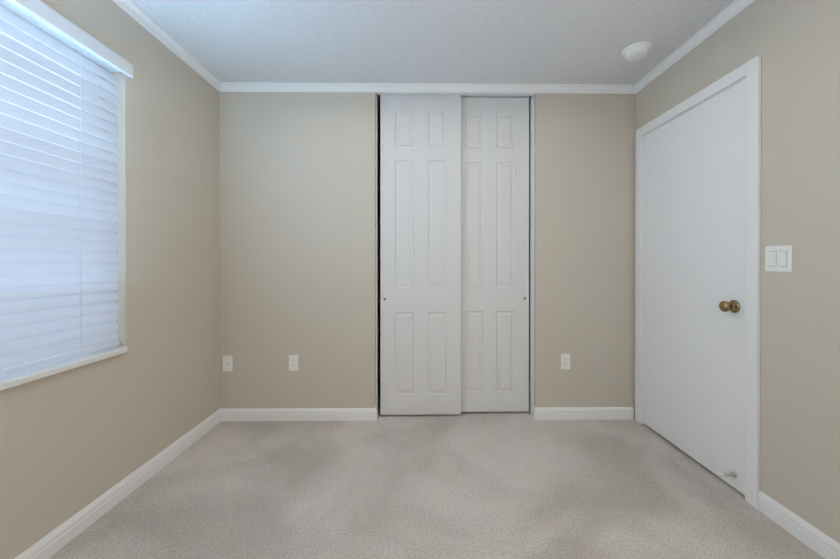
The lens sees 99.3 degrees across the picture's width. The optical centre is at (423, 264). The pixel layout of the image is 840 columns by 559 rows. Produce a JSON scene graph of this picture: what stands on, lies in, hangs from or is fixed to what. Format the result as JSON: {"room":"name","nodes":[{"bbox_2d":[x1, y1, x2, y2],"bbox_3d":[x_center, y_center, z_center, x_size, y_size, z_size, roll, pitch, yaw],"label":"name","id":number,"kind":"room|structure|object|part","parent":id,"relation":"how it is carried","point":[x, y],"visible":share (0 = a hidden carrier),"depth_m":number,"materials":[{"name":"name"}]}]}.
{"room":"empty bedroom","nodes":[
{"label":"empty bedroom","id":0,"kind":"room"},
{"bbox_2d":[0,0,219,558],"bbox_3d":[-1.570,-0.078,1.166,0.200,2.445,4.540,0,0,-1],"label":"wall","id":1,"kind":"structure","parent":0,"point":[74,441],"depth_m":1.86,"materials":[{"name":"beige paint"}]},
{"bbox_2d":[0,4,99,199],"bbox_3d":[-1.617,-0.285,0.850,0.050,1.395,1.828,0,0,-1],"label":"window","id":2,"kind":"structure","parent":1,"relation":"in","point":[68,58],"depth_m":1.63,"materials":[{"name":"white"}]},
{"bbox_2d":[0,0,119,377],"bbox_3d":[-1.501,-0.290,0.851,0.056,1.383,1.805,0,0,-1],"label":"window blind","id":3,"kind":"object","parent":2,"relation":"attached to","point":[59,278],"visible":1,"depth_m":1.45,"materials":[{"name":"white plastic"}]},
{"bbox_2d":[0,346,127,390],"bbox_3d":[-1.516,0.422,0.854,0.146,0.025,1.838,0,0,-1],"label":"window sill","id":4,"kind":"structure","parent":1,"relation":"attached to","point":[16,379],"depth_m":1.43,"materials":[{"name":"white wood"}]},
{"bbox_2d":[8,0,132,77],"bbox_3d":[-1.457,-0.970,0.848,0.018,0.076,1.888,0,0,-1],"label":"blind valance","id":5,"kind":"object","parent":1,"relation":"attached to","point":[43,12],"visible":0.88,"depth_m":1.49,"materials":[{"name":"white plastic"}]},
{"bbox_2d":[14,409,221,558],"bbox_3d":[-1.459,1.103,0.752,0.014,0.087,3.700,0,0,-1],"label":"baseboard","id":6,"kind":"structure","parent":1,"relation":"attached to","point":[58,538],"depth_m":1.67,"materials":[{"name":"white wood"}]},
{"bbox_2d":[112,0,223,91],"bbox_3d":[-1.449,-1.272,0.743,0.033,0.053,3.700,0,0,-1],"label":"crown molding","id":7,"kind":"structure","parent":1,"relation":"attached to","point":[132,9],"depth_m":2.04,"materials":[{"name":"white wood"}]},
{"bbox_2d":[219,92,635,418],"bbox_3d":[0.037,-0.083,2.672,3.044,2.445,0.120,0,0,-1],"label":"wall","id":8,"kind":"structure","parent":0,"point":[298,223],"depth_m":2.61,"materials":[{"name":"beige paint"}]},
{"bbox_2d":[223,356,231,370],"bbox_3d":[-1.428,0.724,2.593,0.070,0.115,0.015,0,0,-1],"label":"outlet","id":9,"kind":"object","parent":8,"relation":"attached to","point":[227,363],"visible":1,"depth_m":2.60,"materials":[{"name":"white plastic"}]},
{"bbox_2d":[289,355,297,370],"bbox_3d":[-0.950,0.720,2.601,0.070,0.115,0.008,0,0,-1],"label":"electrical outlet","id":10,"kind":"object","parent":8,"relation":"attached to","point":[293,362],"visible":1,"depth_m":2.60,"materials":[{"name":"white plastic"}]},
{"bbox_2d":[222,406,377,420],"bbox_3d":[-0.898,1.096,2.611,1.112,0.087,0.034,0,0,-1],"label":"baseboard","id":11,"kind":"structure","parent":8,"relation":"attached to","point":[231,414],"depth_m":2.59,"materials":[{"name":"white wood"}]},
{"bbox_2d":[380,95,460,414],"bbox_3d":[-0.022,-0.071,2.678,0.601,2.388,0.036,0,0,-1],"label":"closet door","id":12,"kind":"structure","parent":8,"relation":"in","point":[420,254],"depth_m":2.66,"materials":[{"name":"white wood"}]},
{"bbox_2d":[224,82,635,93],"bbox_3d":[0.046,-1.279,2.591,2.940,0.053,0.033,0,0,-1],"label":"crown molding","id":13,"kind":"structure","parent":8,"relation":"attached to","point":[228,86],"depth_m":2.59,"materials":[{"name":"white wood"}]},
{"bbox_2d":[376,93,533,98],"bbox_3d":[0.234,-1.270,2.700,1.178,0.029,0.100,0,0,-1],"label":"track rail","id":14,"kind":"object","parent":8,"relation":"attached to","point":[510,95],"visible":0.5,"depth_m":2.65,"materials":[{"name":"white"}]},
{"bbox_2d":[376,95,533,414],"bbox_3d":[0.234,-0.058,2.696,1.180,2.394,0.072,0,0,-1],"label":"door frame","id":15,"kind":"structure","parent":8,"relation":"attached to","point":[531,252],"depth_m":2.68,"materials":[{"name":"white wood"}]},
{"bbox_2d":[461,97,528,411],"bbox_3d":[0.503,-0.071,2.729,0.596,2.388,0.036,0,0,-1],"label":"closet door","id":16,"kind":"structure","parent":8,"relation":"in","point":[494,254],"depth_m":2.71,"materials":[{"name":"white wood"}]},
{"bbox_2d":[561,354,569,369],"bbox_3d":[1.042,0.717,2.621,0.070,0.115,0.008,0,0,-1],"label":"electrical outlet","id":17,"kind":"object","parent":8,"relation":"attached to","point":[565,361],"visible":1,"depth_m":2.62,"materials":[{"name":"white plastic"}]},
{"bbox_2d":[532,405,633,419],"bbox_3d":[1.176,1.096,2.631,0.730,0.087,0.034,0,0,-1],"label":"baseboard","id":18,"kind":"structure","parent":8,"relation":"attached to","point":[538,413],"depth_m":2.62,"materials":[{"name":"white wood"}]},
{"bbox_2d":[132,0,733,128],"bbox_3d":[0.012,-1.350,1.167,3.364,0.100,4.760,0,0,-1],"label":"ceiling","id":19,"kind":"structure","parent":0,"point":[464,41],"depth_m":2.05,"materials":[{"name":"paint"}]},
{"bbox_2d":[621,41,652,61],"bbox_3d":[1.297,-1.282,2.171,0.166,0.043,0.166,0,0,-1],"label":"smoke detector","id":20,"kind":"object","parent":19,"relation":"attached to","point":[636,51],"visible":1,"depth_m":2.14,"materials":[{"name":"white plastic"}]},
{"bbox_2d":[49,381,824,558],"bbox_3d":[0.012,1.195,1.176,3.364,0.100,4.760,0,0,-1],"label":"floor","id":21,"kind":"structure","parent":0,"point":[494,485],"depth_m":1.74,"materials":[{"name":"carpet"}]},
{"bbox_2d":[378,129,529,381],"bbox_3d":[0.029,-0.086,3.502,3.044,2.445,0.100,0,0,-1],"label":"wall","id":22,"kind":"structure","parent":0,"point":[379,255],"depth_m":3.45,"materials":[{"name":"grey paint"}]},
{"bbox_2d":[636,0,839,543],"bbox_3d":[1.634,-0.078,1.198,0.120,2.445,4.540,0,0,-1],"label":"wall","id":23,"kind":"structure","parent":0,"point":[794,45],"depth_m":1.50,"materials":[{"name":"beige paint"}]},
{"bbox_2d":[641,79,745,494],"bbox_3d":[1.540,0.112,2.135,0.114,2.031,0.814,0,0,-1],"label":"entry door","id":24,"kind":"structure","parent":23,"relation":"in","point":[694,254],"depth_m":2.03,"materials":[{"name":"white wood"}]},
{"bbox_3d":[1.552,0.882,2.526,0.011,0.095,0.037,0,0,-1],"label":"entry door hinge","id":25,"kind":"part","parent":24,"relation":"part of","materials":[{"name":"white metal"}]},
{"bbox_3d":[1.552,0.072,2.523,0.011,0.095,0.037,0,0,-1],"label":"entry door hinge","id":26,"kind":"part","parent":24,"relation":"part of","materials":[{"name":"white metal"}]},
{"bbox_3d":[1.552,-0.738,2.520,0.011,0.095,0.037,0,0,-1],"label":"entry door hinge","id":27,"kind":"part","parent":24,"relation":"part of","materials":[{"name":"white metal"}]},
{"bbox_3d":[1.532,0.213,1.796,0.067,0.066,0.066,0,0,-1],"label":"knob","id":28,"kind":"part","parent":24,"relation":"part of","materials":[{"name":"gold metal"}]},
{"bbox_2d":[632,0,754,92],"bbox_3d":[1.561,-1.272,0.773,0.033,0.053,3.700,0,0,-1],"label":"crown molding","id":29,"kind":"structure","parent":23,"relation":"attached to","point":[736,6],"depth_m":2.04,"materials":[{"name":"white wood"}]},
{"bbox_2d":[635,56,760,508],"bbox_3d":[1.616,0.085,2.132,0.139,2.113,0.942,0,0,-1],"label":"door frame","id":30,"kind":"structure","parent":23,"relation":"attached to","point":[750,70],"depth_m":1.70,"materials":[{"name":"white wood"}]},
{"bbox_2d":[765,245,791,271],"bbox_3d":[1.563,-0.024,1.577,0.014,0.115,0.116,0,0,-1],"label":"switch plate","id":31,"kind":"object","parent":23,"relation":"attached to","point":[778,258],"visible":1,"depth_m":1.57,"materials":[{"name":"white plastic"}]},
{"bbox_3d":[1.560,-0.024,1.577,0.007,0.058,0.072,0,0,-1],"label":"handle","id":32,"kind":"part","parent":31,"relation":"part of","materials":[{"name":"white plastic"}]},
{"bbox_3d":[1.564,-0.024,1.577,0.001,0.066,0.078,0,0,-1],"label":"frame","id":33,"kind":"part","parent":31,"relation":"part of","materials":[{"name":"white plastic"}]},
{"bbox_2d":[757,491,839,558],"bbox_3d":[1.576,1.105,0.312,0.014,0.087,2.702,0,0,-1],"label":"baseboard","id":34,"kind":"structure","parent":23,"relation":"attached to","point":[822,544],"depth_m":1.48,"materials":[{"name":"white wood"}]},
{"label":"outside","id":35,"kind":"structure","parent":0,"visible":0},
{"bbox_2d":[0,31,79,190],"bbox_3d":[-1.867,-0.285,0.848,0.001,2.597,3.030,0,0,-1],"label":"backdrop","id":36,"kind":"structure","parent":35,"point":[39,90],"depth_m":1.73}
]}

